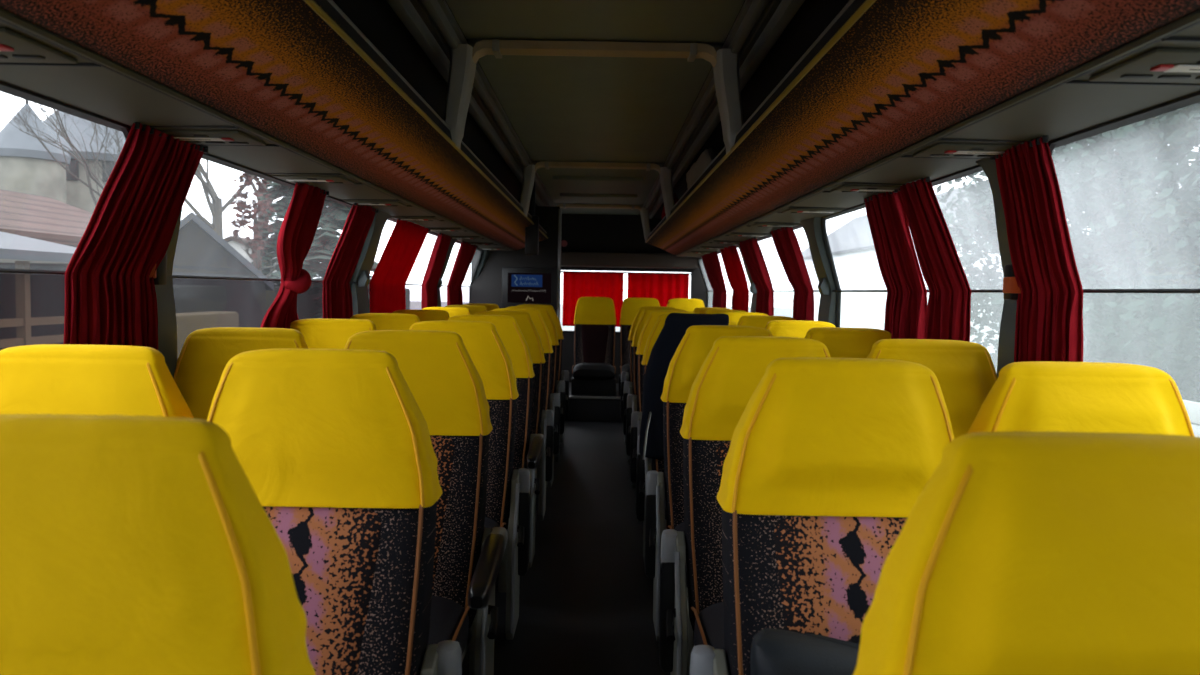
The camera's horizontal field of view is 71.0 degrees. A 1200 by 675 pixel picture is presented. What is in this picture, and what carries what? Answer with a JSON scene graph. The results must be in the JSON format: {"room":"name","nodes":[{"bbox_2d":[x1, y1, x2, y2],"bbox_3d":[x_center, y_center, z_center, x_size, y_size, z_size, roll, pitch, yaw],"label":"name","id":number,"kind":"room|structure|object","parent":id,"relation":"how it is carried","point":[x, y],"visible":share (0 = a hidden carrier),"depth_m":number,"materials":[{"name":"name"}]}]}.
{"room":"vehicle interior","nodes":[
{"label":"vehicle interior","id":0,"kind":"room"},
{"bbox_2d":[471,206,559,313],"bbox_3d":[-0.814,-0.218,8.031,0.835,2.060,0.060,1,3,0],"label":"wall partition","id":1,"kind":"structure","parent":0,"point":[487,288],"depth_m":7.97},
{"bbox_2d":[502,267,557,308],"bbox_3d":[-0.665,-0.468,7.957,0.520,0.380,0.064,1,3,0],"label":"television","id":2,"kind":"object","parent":1,"relation":"attached to","point":[520,286],"visible":0.99,"depth_m":7.93,"materials":[{"name":"black plastic"}]},
{"bbox_2d":[557,209,561,320],"bbox_3d":[-0.396,-0.201,8.032,0.026,2.040,0.090,1,3,0],"label":"trim","id":3,"kind":"structure","parent":1,"relation":"attached to","point":[560,210],"depth_m":7.96,"materials":[{"name":"grey plastic"}]},
{"bbox_2d":[462,421,669,674],"bbox_3d":[-0.055,1.145,2.818,2.600,0.060,13.500,1,3,0],"label":"floor","id":4,"kind":"structure","parent":0,"point":[586,593],"depth_m":3.68,"materials":[{"name":"rubber"}]},
{"bbox_2d":[0,344,193,417],"bbox_3d":[-1.007,0.604,1.369,0.458,1.148,0.704,1,3,0],"label":"seat","id":5,"kind":"object","parent":4,"relation":"on","point":[63,379],"visible":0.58,"depth_m":1.61,"materials":[{"name":"yellow fabric"}]},
{"bbox_2d":[0,414,315,674],"bbox_3d":[-0.507,0.663,0.590,0.513,1.133,0.704,1,3,0],"label":"seat","id":6,"kind":"object","parent":4,"relation":"on","point":[130,545],"visible":1,"depth_m":0.81,"materials":[{"name":"yellow fabric"}]},
{"bbox_2d":[174,327,308,420],"bbox_3d":[-1.006,0.561,2.147,0.458,1.148,0.704,1,3,0],"label":"seat","id":7,"kind":"object","parent":4,"relation":"on","point":[203,358],"visible":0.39,"depth_m":2.38,"materials":[{"name":"yellow fabric"}]},
{"bbox_2d":[290,318,376,348],"bbox_3d":[-1.005,0.518,2.926,0.458,1.148,0.704,1,3,0],"label":"seat","id":8,"kind":"object","parent":4,"relation":"on","point":[318,333],"visible":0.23,"depth_m":3.17,"materials":[{"name":"yellow fabric"}]},
{"bbox_2d":[207,348,461,674],"bbox_3d":[-0.518,0.613,1.369,0.513,1.148,0.704,1,3,0],"label":"seat","id":9,"kind":"object","parent":4,"relation":"on","point":[335,447],"visible":0.78,"depth_m":1.56,"materials":[{"name":"yellow fabric"}]},
{"bbox_2d":[350,313,419,329],"bbox_3d":[-1.005,0.475,3.705,0.458,1.148,0.704,1,3,0],"label":"seat","id":10,"kind":"object","parent":4,"relation":"on","point":[383,321],"visible":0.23,"depth_m":3.95,"materials":[{"name":"yellow fabric"}]},
{"bbox_2d":[392,309,449,321],"bbox_3d":[-1.004,0.432,4.484,0.458,1.148,0.704,1,3,0],"label":"seat","id":11,"kind":"object","parent":4,"relation":"on","point":[424,315],"visible":0.18,"depth_m":4.74,"materials":[{"name":"yellow fabric"}]},
{"bbox_2d":[344,330,506,674],"bbox_3d":[-0.517,0.570,2.147,0.513,1.148,0.704,1,3,0],"label":"seat","id":12,"kind":"object","parent":4,"relation":"on","point":[437,367],"visible":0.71,"depth_m":2.32,"materials":[{"name":"yellow fabric"}]},
{"bbox_2d":[428,596,468,653],"bbox_3d":[-0.553,0.748,2.035,0.424,0.175,0.460,1,3,0],"label":"seat cushion","id":13,"kind":"object","parent":12,"relation":"on","point":[449,618],"depth_m":2.09,"materials":[{"name":"grey fabric"}]},
{"bbox_2d":[422,307,471,317],"bbox_3d":[-1.003,0.389,5.263,0.458,1.148,0.704,1,3,0],"label":"seat","id":14,"kind":"object","parent":4,"relation":"on","point":[453,311],"visible":0.13,"depth_m":5.51,"materials":[{"name":"yellow fabric"}]},
{"bbox_2d":[445,305,486,314],"bbox_3d":[-1.002,0.346,6.041,0.458,1.148,0.704,1,3,0],"label":"seat","id":15,"kind":"object","parent":4,"relation":"on","point":[473,309],"visible":0.13,"depth_m":6.29,"materials":[{"name":"yellow fabric"}]},
{"bbox_2d":[409,321,529,674],"bbox_3d":[-0.516,0.527,2.926,0.513,1.148,0.704,1,3,0],"label":"seat","id":16,"kind":"object","parent":4,"relation":"on","point":[482,341],"visible":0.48,"depth_m":3.12,"materials":[{"name":"yellow fabric"}]},
{"bbox_2d":[484,517,499,528],"bbox_3d":[-0.552,0.705,2.814,0.424,0.175,0.460,1,3,0],"label":"seat cushion","id":17,"kind":"object","parent":16,"relation":"on","point":[490,522],"depth_m":2.94,"materials":[{"name":"grey fabric"}]},
{"bbox_2d":[447,315,543,591],"bbox_3d":[-0.516,0.483,3.705,0.513,1.148,0.704,1,3,0],"label":"seat","id":18,"kind":"object","parent":4,"relation":"on","point":[528,448],"visible":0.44,"depth_m":3.88,"materials":[{"name":"yellow fabric"}]},
{"bbox_2d":[473,311,553,520],"bbox_3d":[-0.515,0.441,4.484,0.513,1.148,0.704,1,3,0],"label":"seat","id":19,"kind":"object","parent":4,"relation":"on","point":[525,323],"visible":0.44,"depth_m":4.68,"materials":[{"name":"yellow fabric"}]},
{"bbox_2d":[492,308,559,486],"bbox_3d":[-0.514,0.397,5.263,0.513,1.148,0.704,1,3,0],"label":"seat","id":20,"kind":"object","parent":4,"relation":"on","point":[535,315],"visible":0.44,"depth_m":5.46,"materials":[{"name":"yellow fabric"}]},
{"bbox_2d":[506,306,564,461],"bbox_3d":[-0.513,0.354,6.041,0.513,1.148,0.704,1,3,0],"label":"seat","id":21,"kind":"object","parent":4,"relation":"on","point":[559,386],"visible":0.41,"depth_m":6.24,"materials":[{"name":"yellow fabric"}]},
{"bbox_2d":[517,304,568,442],"bbox_3d":[-0.513,0.311,6.820,0.513,1.148,0.704,1,3,0],"label":"seat","id":22,"kind":"object","parent":4,"relation":"on","point":[563,375],"visible":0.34,"depth_m":7.02,"materials":[{"name":"yellow fabric"}]},
{"bbox_2d":[620,306,675,443],"bbox_3d":[0.432,0.328,6.820,0.514,1.148,0.704,1,3,0],"label":"seat","id":23,"kind":"object","parent":4,"relation":"on","point":[625,375],"visible":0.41,"depth_m":7.02,"materials":[{"name":"yellow fabric"}]},
{"bbox_2d":[630,314,668,521],"bbox_3d":[0.429,0.457,4.484,0.514,1.148,0.704,1,3,0],"label":"seat","id":24,"kind":"object","parent":4,"relation":"on","point":[636,416],"visible":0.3,"depth_m":4.69,"materials":[{"name":"yellow fabric"}]},
{"bbox_2d":[623,308,684,462],"bbox_3d":[0.431,0.371,6.041,0.514,1.148,0.704,1,3,0],"label":"seat","id":25,"kind":"object","parent":4,"relation":"on","point":[629,388],"visible":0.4,"depth_m":6.25,"materials":[{"name":"yellow fabric"}]},
{"bbox_2d":[626,311,696,488],"bbox_3d":[0.430,0.414,5.263,0.514,1.148,0.704,1,3,0],"label":"seat","id":26,"kind":"object","parent":4,"relation":"on","point":[632,399],"visible":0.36,"depth_m":5.46,"materials":[{"name":"yellow fabric"}]},
{"bbox_2d":[636,320,737,564],"bbox_3d":[0.429,0.500,3.705,0.514,1.148,0.704,1,3,0],"label":"seat","id":27,"kind":"object","parent":4,"relation":"on","point":[642,466],"visible":0.14,"depth_m":3.90,"materials":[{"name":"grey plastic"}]},
{"bbox_2d":[639,313,728,459],"bbox_3d":[0.392,0.218,3.879,0.412,0.655,0.369,1,3,0],"label":"jacket","id":28,"kind":"object","parent":27,"relation":"on","point":[675,327],"visible":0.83,"depth_m":3.88,"materials":[{"name":"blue fabric"}]},
{"bbox_2d":[645,325,772,674],"bbox_3d":[0.428,0.543,2.926,0.514,1.148,0.704,1,3,0],"label":"seat","id":29,"kind":"object","parent":4,"relation":"on","point":[697,342],"visible":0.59,"depth_m":3.12,"materials":[{"name":"yellow fabric"}]},
{"bbox_2d":[674,522,687,587],"bbox_3d":[0.458,0.723,2.814,0.424,0.175,0.460,1,3,0],"label":"seat cushion","id":30,"kind":"object","parent":29,"relation":"on","point":[678,526],"depth_m":2.92,"materials":[{"name":"plastic"}]},
{"bbox_2d":[721,312,767,322],"bbox_3d":[0.919,0.422,5.263,0.458,1.148,0.704,1,3,0],"label":"seat","id":31,"kind":"object","parent":4,"relation":"on","point":[733,316],"visible":0.1,"depth_m":5.51,"materials":[{"name":"yellow fabric"}]},
{"bbox_2d":[659,336,830,674],"bbox_3d":[0.427,0.586,2.147,0.514,1.148,0.704,1,3,0],"label":"seat","id":32,"kind":"object","parent":4,"relation":"on","point":[732,370],"visible":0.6,"depth_m":2.34,"materials":[{"name":"yellow fabric"}]},
{"bbox_2d":[694,602,724,649],"bbox_3d":[0.457,0.766,2.035,0.424,0.175,0.460,1,3,0],"label":"seat cushion","id":33,"kind":"object","parent":32,"relation":"on","point":[708,616],"depth_m":2.09,"materials":[{"name":"grey fabric"}]},
{"bbox_2d":[737,315,795,327],"bbox_3d":[0.918,0.466,4.484,0.458,1.148,0.704,1,3,0],"label":"seat","id":34,"kind":"object","parent":4,"relation":"on","point":[761,321],"visible":0.16,"depth_m":4.73,"materials":[{"name":"yellow fabric"}]},
{"bbox_2d":[765,320,834,337],"bbox_3d":[0.918,0.509,3.705,0.458,1.148,0.704,1,3,0],"label":"seat","id":35,"kind":"object","parent":4,"relation":"on","point":[778,328],"visible":0.14,"depth_m":3.95,"materials":[{"name":"yellow fabric"}]},
{"bbox_2d":[690,357,953,674],"bbox_3d":[0.426,0.629,1.369,0.514,1.148,0.704,1,3,0],"label":"seat","id":36,"kind":"object","parent":4,"relation":"on","point":[827,461],"visible":0.8,"depth_m":1.56,"materials":[{"name":"yellow fabric"}]},
{"bbox_2d":[750,628,859,674],"bbox_3d":[0.437,0.606,1.325,0.388,0.244,0.207,1,3,0],"label":"bag","id":37,"kind":"object","parent":36,"relation":"on","point":[773,651],"visible":0.84,"depth_m":1.34,"materials":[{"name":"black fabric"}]},
{"bbox_2d":[805,327,890,357],"bbox_3d":[0.917,0.552,2.926,0.458,1.148,0.704,1,3,0],"label":"seat","id":38,"kind":"object","parent":4,"relation":"on","point":[841,342],"visible":0.15,"depth_m":3.16,"materials":[{"name":"yellow fabric"}]},
{"bbox_2d":[867,339,997,438],"bbox_3d":[0.916,0.595,2.147,0.458,1.148,0.704,1,3,0],"label":"seat","id":39,"kind":"object","parent":4,"relation":"on","point":[965,372],"visible":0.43,"depth_m":2.37,"materials":[{"name":"yellow fabric"}]},
{"bbox_2d":[853,431,1199,674],"bbox_3d":[0.460,0.680,0.590,0.514,1.133,0.704,1,3,0],"label":"seat","id":40,"kind":"object","parent":4,"relation":"on","point":[1021,552],"visible":1,"depth_m":0.80,"materials":[{"name":"yellow fabric"}]},
{"bbox_2d":[967,361,1194,436],"bbox_3d":[0.915,0.638,1.369,0.458,1.148,0.704,1,3,0],"label":"seat","id":41,"kind":"object","parent":4,"relation":"on","point":[1045,396],"visible":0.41,"depth_m":1.60,"materials":[{"name":"yellow fabric"}]},
{"bbox_2d":[333,0,849,258],"bbox_3d":[-0.021,-0.802,2.710,2.280,0.558,13.500,1,3,0],"label":"ceiling","id":42,"kind":"structure","parent":0,"point":[376,19],"depth_m":3.02,"materials":[{"name":"plastic"}]},
{"bbox_2d":[386,0,555,206],"bbox_3d":[-0.538,-0.982,2.600,0.160,0.075,13.100,1,3,0],"label":"trim","id":43,"kind":"structure","parent":42,"relation":"attached to","point":[431,23],"depth_m":3.17,"materials":[{"name":"plastic"}]},
{"bbox_2d":[472,39,716,67],"bbox_3d":[-0.018,-0.958,2.892,0.860,0.096,0.094,1,3,0],"label":"trim","id":44,"kind":"structure","parent":42,"relation":"attached to","point":[496,47],"depth_m":2.85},
{"bbox_2d":[468,39,721,162],"bbox_3d":[-0.016,-1.092,4.226,0.880,0.018,2.640,1,3,0],"label":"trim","id":45,"kind":"structure","parent":42,"relation":"attached to","point":[560,108],"depth_m":3.77,"materials":[{"name":"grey plastic"}]},
{"bbox_2d":[446,0,744,43],"bbox_3d":[-0.021,-0.830,-0.527,0.880,0.018,6.800,1,3,0],"label":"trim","id":46,"kind":"structure","parent":42,"relation":"attached to","point":[662,21],"depth_m":2.63,"materials":[{"name":"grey plastic"}]},
{"bbox_2d":[532,161,663,204],"bbox_3d":[-0.014,-1.226,6.903,0.880,0.046,2.640,1,3,0],"label":"trim","id":47,"kind":"structure","parent":42,"relation":"attached to","point":[563,185],"depth_m":6.71,"materials":[{"name":"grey plastic"}]},
{"bbox_2d":[535,161,660,173],"bbox_3d":[-0.016,-1.105,5.567,0.860,0.096,0.094,1,3,0],"label":"trim","id":48,"kind":"structure","parent":42,"relation":"attached to","point":[589,165],"depth_m":5.52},
{"bbox_2d":[556,204,640,211],"bbox_3d":[-0.013,-1.253,8.243,0.860,0.096,0.094,1,3,0],"label":"trim","id":49,"kind":"structure","parent":42,"relation":"attached to","point":[632,207],"depth_m":8.20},
{"bbox_2d":[639,0,804,218],"bbox_3d":[0.502,-0.964,2.600,0.160,0.075,13.100,1,3,0],"label":"trim","id":50,"kind":"structure","parent":42,"relation":"attached to","point":[759,24],"depth_m":2.98,"materials":[{"name":"plastic"}]},
{"bbox_2d":[560,214,712,382],"bbox_3d":[-0.029,-0.352,9.445,2.600,2.200,0.100,1,3,0],"label":"wall","id":51,"kind":"structure","parent":0,"point":[581,232],"depth_m":9.36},
{"bbox_2d":[565,382,622,421],"bbox_3d":[0.243,0.666,8.802,1.820,0.247,1.295,1,3,0],"label":"trim","id":52,"kind":"structure","parent":51,"relation":"attached to","point":[593,408],"depth_m":8.17,"materials":[{"name":"metal"}]},
{"bbox_2d":[571,297,615,395],"bbox_3d":[-0.056,0.072,8.569,0.448,0.967,0.704,1,3,0],"label":"seat","id":53,"kind":"object","parent":52,"relation":"on","point":[593,372],"visible":1,"depth_m":8.70,"materials":[{"name":"yellow fabric"}]},
{"bbox_2d":[572,363,614,379],"bbox_3d":[-0.061,0.341,8.462,0.424,0.175,0.460,1,3,0],"label":"seat cushion","id":54,"kind":"object","parent":53,"relation":"on","point":[581,371],"depth_m":8.25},
{"bbox_2d":[618,298,659,395],"bbox_3d":[0.424,0.081,8.569,0.448,0.967,0.704,1,3,0],"label":"seat","id":55,"kind":"object","parent":52,"relation":"on","point":[630,308],"visible":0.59,"depth_m":8.77,"materials":[{"name":"yellow fabric"}]},
{"bbox_2d":[667,298,704,311],"bbox_3d":[0.894,0.089,8.569,0.448,0.967,0.704,1,3,0],"label":"seat","id":56,"kind":"object","parent":52,"relation":"on","point":[686,304],"visible":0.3,"depth_m":8.81,"materials":[{"name":"yellow fabric"}]},
{"bbox_2d":[554,203,642,214],"bbox_3d":[-0.011,-1.345,8.789,0.880,0.018,1.060,1,3,0],"label":"trim","id":57,"kind":"structure","parent":51,"relation":"attached to","point":[567,210],"depth_m":8.93,"materials":[{"name":"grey plastic"}]},
{"bbox_2d":[561,268,691,333],"bbox_3d":[-0.035,-0.407,9.388,2.112,0.718,0.108,1,3,0],"label":"window","id":58,"kind":"structure","parent":51,"relation":"in","point":[578,269],"depth_m":9.35,"materials":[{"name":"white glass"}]},
{"bbox_2d":[562,272,623,326],"bbox_3d":[-0.078,-0.423,9.339,0.671,0.600,0.035,1,3,0],"label":"curtain","id":59,"kind":"object","parent":58,"relation":"hanging from","point":[575,285],"visible":0.62,"depth_m":9.33,"materials":[{"name":"red fabric"}]},
{"bbox_2d":[627,273,688,306],"bbox_3d":[0.642,-0.410,9.339,0.680,0.600,0.035,1,3,0],"label":"curtain","id":60,"kind":"object","parent":58,"relation":"hanging from","point":[661,287],"visible":0.44,"depth_m":9.33,"materials":[{"name":"red fabric"}]},
{"bbox_2d":[561,252,698,268],"bbox_3d":[-0.020,-0.855,9.242,2.200,0.155,0.250,1,3,0],"label":"trim","id":61,"kind":"structure","parent":51,"relation":"attached to","point":[568,259],"depth_m":9.12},
{"bbox_3d":[-0.042,0.387,-3.935,2.600,2.200,0.100,1,3,0],"label":"wall","id":62,"kind":"structure","parent":0,"visible":0},
{"bbox_2d":[0,0,547,250],"bbox_3d":[-0.773,-0.716,2.139,0.679,0.463,12.150,1,3,0],"label":"luggage rack","id":63,"kind":"object","parent":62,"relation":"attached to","point":[288,93],"visible":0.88,"depth_m":1.81,"materials":[{"name":"fabric"}]},
{"bbox_2d":[641,0,1199,256],"bbox_3d":[0.728,-0.701,2.339,0.679,0.463,12.550,1,3,0],"label":"luggage rack","id":64,"kind":"object","parent":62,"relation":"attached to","point":[891,94],"visible":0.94,"depth_m":1.72,"materials":[{"name":"fabric"}]},
{"bbox_2d":[686,148,718,188],"bbox_3d":[0.603,-0.897,4.651,0.225,0.298,0.748,1,3,0],"label":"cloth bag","id":65,"kind":"object","parent":64,"relation":"in","point":[708,155],"visible":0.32,"depth_m":4.44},
{"bbox_3d":[-1.287,0.694,2.794,0.120,0.800,13.500,1,3,0],"label":"wall","id":66,"kind":"structure","parent":0,"visible":0},
{"bbox_2d":[149,253,166,284],"bbox_3d":[-1.184,-0.187,2.232,0.049,0.095,0.048,1,3,0],"label":"box","id":67,"kind":"object","parent":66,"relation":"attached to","point":[160,275],"visible":0.38,"depth_m":2.22,"materials":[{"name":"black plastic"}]},
{"bbox_2d":[155,206,182,378],"bbox_3d":[-1.155,-0.095,2.157,0.208,0.852,0.475,1,3,0],"label":"trim","id":68,"kind":"structure","parent":66,"relation":"attached to","point":[167,323],"depth_m":2.33,"materials":[{"name":"plastic"}]},
{"bbox_2d":[0,250,482,302],"bbox_3d":[-1.175,-0.214,4.216,0.175,0.862,7.840,1,3,0],"label":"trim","id":69,"kind":"structure","parent":66,"relation":"in","point":[481,253],"depth_m":2.59,"materials":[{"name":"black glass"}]},
{"bbox_2d":[351,211,389,315],"bbox_3d":[-1.153,-0.205,4.144,0.208,0.852,0.475,1,3,0],"label":"trim","id":70,"kind":"structure","parent":66,"relation":"attached to","point":[360,299],"depth_m":4.16,"materials":[{"name":"plastic"}]},
{"bbox_2d":[437,239,456,306],"bbox_3d":[-1.151,-0.314,6.111,0.208,0.852,0.475,1,3,0],"label":"trim","id":71,"kind":"structure","parent":66,"relation":"attached to","point":[453,241],"depth_m":6.15,"materials":[{"name":"plastic"}]},
{"bbox_3d":[1.192,0.738,2.794,0.120,0.800,13.500,1,3,0],"label":"wall","id":72,"kind":"structure","parent":0,"visible":0},
{"bbox_2d":[737,244,756,311],"bbox_3d":[1.091,-0.275,6.111,0.208,0.852,0.475,1,3,0],"label":"trim","id":73,"kind":"structure","parent":72,"relation":"attached to","point":[754,296],"depth_m":6.17,"materials":[{"name":"plastic"}]},
{"bbox_2d":[800,217,836,326],"bbox_3d":[1.089,-0.166,4.144,0.208,0.852,0.475,1,3,0],"label":"trim","id":74,"kind":"structure","parent":72,"relation":"attached to","point":[812,228],"depth_m":4.14,"materials":[{"name":"plastic"}]},
{"bbox_2d":[731,217,1199,326],"bbox_3d":[1.112,-0.207,4.795,0.175,0.862,9.000,1,3,0],"label":"window","id":75,"kind":"structure","parent":72,"relation":"in","point":[823,221],"depth_m":3.64,"materials":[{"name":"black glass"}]},
{"bbox_2d":[976,158,1016,377],"bbox_3d":[1.087,-0.056,2.157,0.208,0.852,0.475,1,3,0],"label":"trim","id":76,"kind":"structure","parent":72,"relation":"attached to","point":[1006,343],"depth_m":2.29,"materials":[{"name":"plastic"}]},
{"bbox_2d":[1003,265,1020,299],"bbox_3d":[1.115,-0.148,2.262,0.049,0.095,0.048,1,3,0],"label":"box","id":77,"kind":"object","parent":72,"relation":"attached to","point":[1011,290],"visible":0.6,"depth_m":2.25,"materials":[{"name":"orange plastic"}]},
{"bbox_3d":[-1.067,-0.613,4.073,0.010,0.009,7.600,1,3,0],"label":"trim","id":78,"kind":"structure","parent":0,"visible":0},
{"bbox_2d":[64,122,207,349],"bbox_3d":[-1.119,-0.115,2.075,0.173,0.782,0.458,1,3,0],"label":"curtain","id":79,"kind":"object","parent":78,"relation":"hanging from","point":[111,299],"visible":0.66,"depth_m":2.02,"materials":[{"name":"red fabric"}]},
{"bbox_2d":[260,183,328,328],"bbox_3d":[-1.117,-0.174,3.134,0.176,0.782,0.474,1,3,0],"label":"curtain","id":80,"kind":"object","parent":78,"relation":"hanging from","point":[299,225],"visible":0.73,"depth_m":3.09,"materials":[{"name":"red fabric"}]},
{"bbox_2d":[322,203,377,318],"bbox_3d":[-1.120,-0.212,3.823,0.187,0.782,0.434,1,3,0],"label":"curtain","id":81,"kind":"object","parent":78,"relation":"hanging from","point":[337,295],"visible":0.74,"depth_m":3.73,"materials":[{"name":"red fabric"}]},
{"bbox_2d":[369,219,430,312],"bbox_3d":[-1.117,-0.264,4.763,0.157,0.782,0.841,1,3,0],"label":"curtain","id":82,"kind":"object","parent":78,"relation":"hanging from","point":[387,294],"visible":0.59,"depth_m":4.65,"materials":[{"name":"red fabric"}]},
{"bbox_2d":[421,232,452,308],"bbox_3d":[-1.116,-0.323,5.827,0.171,0.782,0.646,1,3,0],"label":"curtain","id":83,"kind":"object","parent":78,"relation":"hanging from","point":[435,265],"visible":0.66,"depth_m":5.71,"materials":[{"name":"red fabric"}]},
{"bbox_2d":[447,241,477,305],"bbox_3d":[-1.118,-0.378,6.831,0.177,0.782,0.878,1,3,0],"label":"curtain","id":84,"kind":"object","parent":78,"relation":"hanging from","point":[466,251],"visible":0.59,"depth_m":6.77,"materials":[{"name":"red fabric"}]},
{"bbox_3d":[1.018,-0.615,4.772,0.010,0.009,9.000,1,3,0],"label":"trim","id":85,"kind":"structure","parent":0,"visible":0},
{"bbox_2d":[701,251,726,307],"bbox_3d":[1.060,-0.396,7.849,0.176,0.782,1.213,1,3,0],"label":"curtain","id":86,"kind":"object","parent":85,"relation":"hanging from","point":[711,262],"visible":0.69,"depth_m":7.76,"materials":[{"name":"red fabric"}]},
{"bbox_2d":[720,244,748,311],"bbox_3d":[1.056,-0.332,6.680,0.184,0.782,0.808,1,3,0],"label":"curtain","id":87,"kind":"object","parent":85,"relation":"hanging from","point":[736,276],"visible":0.66,"depth_m":6.59,"materials":[{"name":"red fabric"}]},
{"bbox_2d":[738,237,773,315],"bbox_3d":[1.060,-0.281,5.753,0.177,0.782,0.651,1,3,-1],"label":"curtain","id":88,"kind":"object","parent":85,"relation":"hanging from","point":[751,251],"visible":0.54,"depth_m":5.64,"materials":[{"name":"red fabric"}]},
{"bbox_2d":[770,227,813,320],"bbox_3d":[1.058,-0.221,4.680,0.174,0.782,0.518,1,3,0],"label":"curtain","id":89,"kind":"object","parent":85,"relation":"hanging from","point":[785,240],"visible":0.61,"depth_m":4.57,"materials":[{"name":"red fabric"}]},
{"bbox_2d":[864,191,926,338],"bbox_3d":[1.058,-0.133,3.084,0.185,0.782,0.476,1,3,0],"label":"curtain","id":90,"kind":"object","parent":85,"relation":"hanging from","point":[906,301],"visible":0.57,"depth_m":3.01,"materials":[{"name":"red fabric"}]},
{"bbox_2d":[894,177,970,341],"bbox_3d":[1.054,-0.112,2.711,0.174,0.782,0.324,1,3,0],"label":"curtain","id":91,"kind":"object","parent":85,"relation":"hanging from","point":[948,314],"visible":0.7,"depth_m":2.66,"materials":[{"name":"red fabric"}]},
{"bbox_2d":[990,135,1082,361],"bbox_3d":[1.053,-0.078,2.087,0.181,0.782,0.396,1,3,0],"label":"curtain","id":92,"kind":"object","parent":85,"relation":"hanging from","point":[1049,310],"visible":0.64,"depth_m":2.04,"materials":[{"name":"red fabric"}]},
{"label":"outside","id":93,"kind":"structure","parent":0,"visible":0},
{"bbox_2d":[410,301,791,331],"bbox_3d":[-0.033,-0.095,50.071,280.000,0.300,220.000,1,3,0],"label":"ground","id":94,"kind":"structure","parent":93,"point":[778,311],"depth_m":115.71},
{"bbox_2d":[0,100,70,203],"bbox_3d":[-19.567,-4.204,28.831,2.486,9.568,2.486,1,3,0],"label":"building","id":95,"kind":"structure","parent":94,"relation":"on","point":[26,167],"depth_m":27.96,"materials":[{"name":"stone"}]},
{"bbox_2d":[0,231,76,349],"bbox_3d":[-8.588,0.096,9.223,3.300,3.530,5.990,1,3,0],"label":"house","id":96,"kind":"structure","parent":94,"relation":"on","point":[32,306],"depth_m":11.61,"materials":[{"name":"wood"}]},
{"bbox_2d":[0,189,92,263],"bbox_3d":[-13.574,-0.737,13.243,6.600,4.576,15.200,1,3,0],"label":"house","id":97,"kind":"structure","parent":94,"relation":"on","point":[48,219],"depth_m":17.02,"materials":[{"name":"stone"}]},
{"bbox_2d":[43,111,124,212],"bbox_3d":[-20.052,-5.563,33.764,6.342,11.721,6.342,1,3,0],"label":"round tower","id":98,"kind":"structure","parent":94,"relation":"on","point":[78,195],"depth_m":31.21,"materials":[{"name":"stone"}]},
{"bbox_2d":[0,92,202,210],"bbox_3d":[-13.620,-4.092,23.826,7.058,10.127,4.998,-2,4,-43],"label":"bare tree","id":99,"kind":"object","parent":94,"relation":"on","point":[63,133],"visible":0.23,"depth_m":22.94,"materials":[{"name":"grey plant"}]},
{"bbox_2d":[176,311,238,358],"bbox_3d":[-7.945,0.524,15.997,0.600,1.951,3.777,1,3,0],"label":"wall","id":100,"kind":"structure","parent":94,"relation":"on","point":[187,323],"depth_m":16.11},
{"bbox_2d":[185,159,254,237],"bbox_3d":[-21.901,-11.759,44.845,10.615,22.826,18.481,4,4,41],"label":"bare tree","id":101,"kind":"object","parent":94,"relation":"on","point":[216,208],"visible":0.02,"depth_m":45.48,"materials":[{"name":"grey plant"}]},
{"bbox_2d":[172,212,273,327],"bbox_3d":[-11.202,-1.062,23.137,3.585,4.216,7.360,-1,4,-26],"label":"house","id":102,"kind":"structure","parent":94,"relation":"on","point":[200,251],"depth_m":20.18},
{"bbox_2d":[223,236,277,283],"bbox_3d":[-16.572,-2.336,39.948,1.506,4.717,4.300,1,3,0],"label":"house","id":103,"kind":"structure","parent":94,"relation":"on","point":[234,242],"depth_m":37.85,"materials":[{"name":"paint"}]},
{"bbox_2d":[226,172,277,276],"bbox_3d":[-13.523,-3.372,32.780,1.888,7.707,1.971,2,3,12],"label":"leafy tree","id":104,"kind":"object","parent":94,"relation":"on","point":[257,241],"visible":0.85,"depth_m":32.63,"materials":[{"name":"grey plant"}]},
{"bbox_2d":[251,180,319,286],"bbox_3d":[-14.623,-5.733,39.984,4.325,11.563,4.229,2,3,11],"label":"conifer","id":105,"kind":"object","parent":94,"relation":"on","point":[281,206],"visible":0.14,"depth_m":39.26,"materials":[{"name":"grey plant"}]},
{"bbox_2d":[173,285,409,319],"bbox_3d":[-9.329,-0.455,28.399,0.600,2.488,23.256,1,3,0],"label":"hedge","id":106,"kind":"object","parent":94,"relation":"on","point":[187,298],"visible":0.09,"depth_m":19.67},
{"bbox_2d":[271,199,377,317],"bbox_3d":[-8.072,-3.403,25.789,4.088,8.706,4.060,4,4,39],"label":"conifer","id":107,"kind":"object","parent":94,"relation":"on","point":[333,217],"visible":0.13,"depth_m":25.28,"materials":[{"name":"grey plant"}]},
{"bbox_2d":[792,159,1090,352],"bbox_3d":[21.047,-4.539,53.310,10.700,8.950,33.700,1,3,0],"label":"house","id":108,"kind":"structure","parent":94,"relation":"on","point":[852,247],"depth_m":52.43,"materials":[{"name":"white paint"}]},
{"bbox_2d":[920,114,1199,424],"bbox_3d":[10.069,-2.789,15.686,8.809,10.233,8.406,0,3,-12],"label":"leafy tree","id":109,"kind":"object","parent":94,"relation":"on","point":[978,221],"visible":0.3,"depth_m":14.48,"materials":[{"name":"grey plant"}]},
{"bbox_2d":[1052,103,1199,394],"bbox_3d":[9.809,-2.654,9.669,8.422,9.810,7.720,0,3,-18],"label":"leafy tree","id":110,"kind":"object","parent":94,"relation":"on","point":[1167,323],"visible":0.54,"depth_m":10.67,"materials":[{"name":"grey plant"}]},
{"bbox_2d":[1183,400,1199,436],"bbox_3d":[4.990,1.450,5.584,0.140,1.701,5.800,1,3,0],"label":"fence","id":111,"kind":"object","parent":94,"relation":"on","point":[1193,408],"visible":0.02,"depth_m":6.98,"materials":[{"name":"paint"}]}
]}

